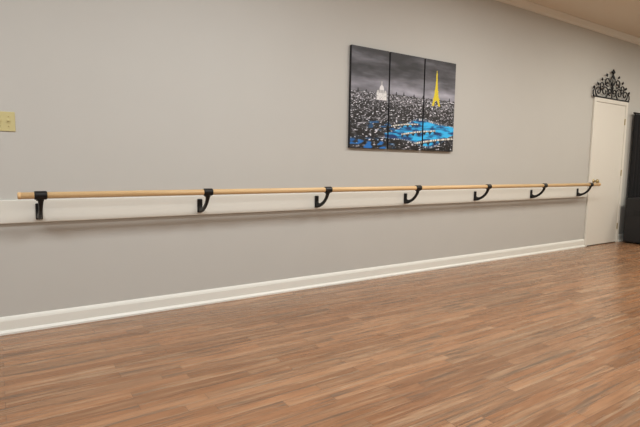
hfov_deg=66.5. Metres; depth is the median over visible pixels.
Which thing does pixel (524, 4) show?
crown molding
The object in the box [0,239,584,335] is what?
baseboard
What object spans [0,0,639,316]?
wall
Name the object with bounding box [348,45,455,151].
print
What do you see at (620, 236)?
baseboard
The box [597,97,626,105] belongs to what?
door frame
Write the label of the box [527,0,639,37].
ceiling
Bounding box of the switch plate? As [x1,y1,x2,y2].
[0,111,15,131]
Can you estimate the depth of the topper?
6.92 m
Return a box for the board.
[0,186,586,223]
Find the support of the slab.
attached to the wall
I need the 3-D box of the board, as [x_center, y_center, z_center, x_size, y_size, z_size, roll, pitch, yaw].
[-0.388,-0.092,4.104,9.900,0.147,0.020,-3,7,-34]
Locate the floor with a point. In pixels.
(550, 339)
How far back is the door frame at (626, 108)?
7.32 m
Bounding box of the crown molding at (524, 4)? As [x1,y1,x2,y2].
[496,0,639,44]
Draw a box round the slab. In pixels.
[587,102,625,244]
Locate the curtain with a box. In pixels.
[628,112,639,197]
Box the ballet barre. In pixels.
[17,183,600,219]
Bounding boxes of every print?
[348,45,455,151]
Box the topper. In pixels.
[592,69,629,101]
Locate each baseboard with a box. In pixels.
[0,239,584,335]
[618,233,623,241]
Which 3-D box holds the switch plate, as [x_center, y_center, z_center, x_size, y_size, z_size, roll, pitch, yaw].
[-1.946,-0.569,3.008,0.116,0.120,0.018,-3,7,-34]
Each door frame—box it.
[584,97,596,246]
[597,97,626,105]
[615,102,627,241]
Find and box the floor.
[0,241,639,426]

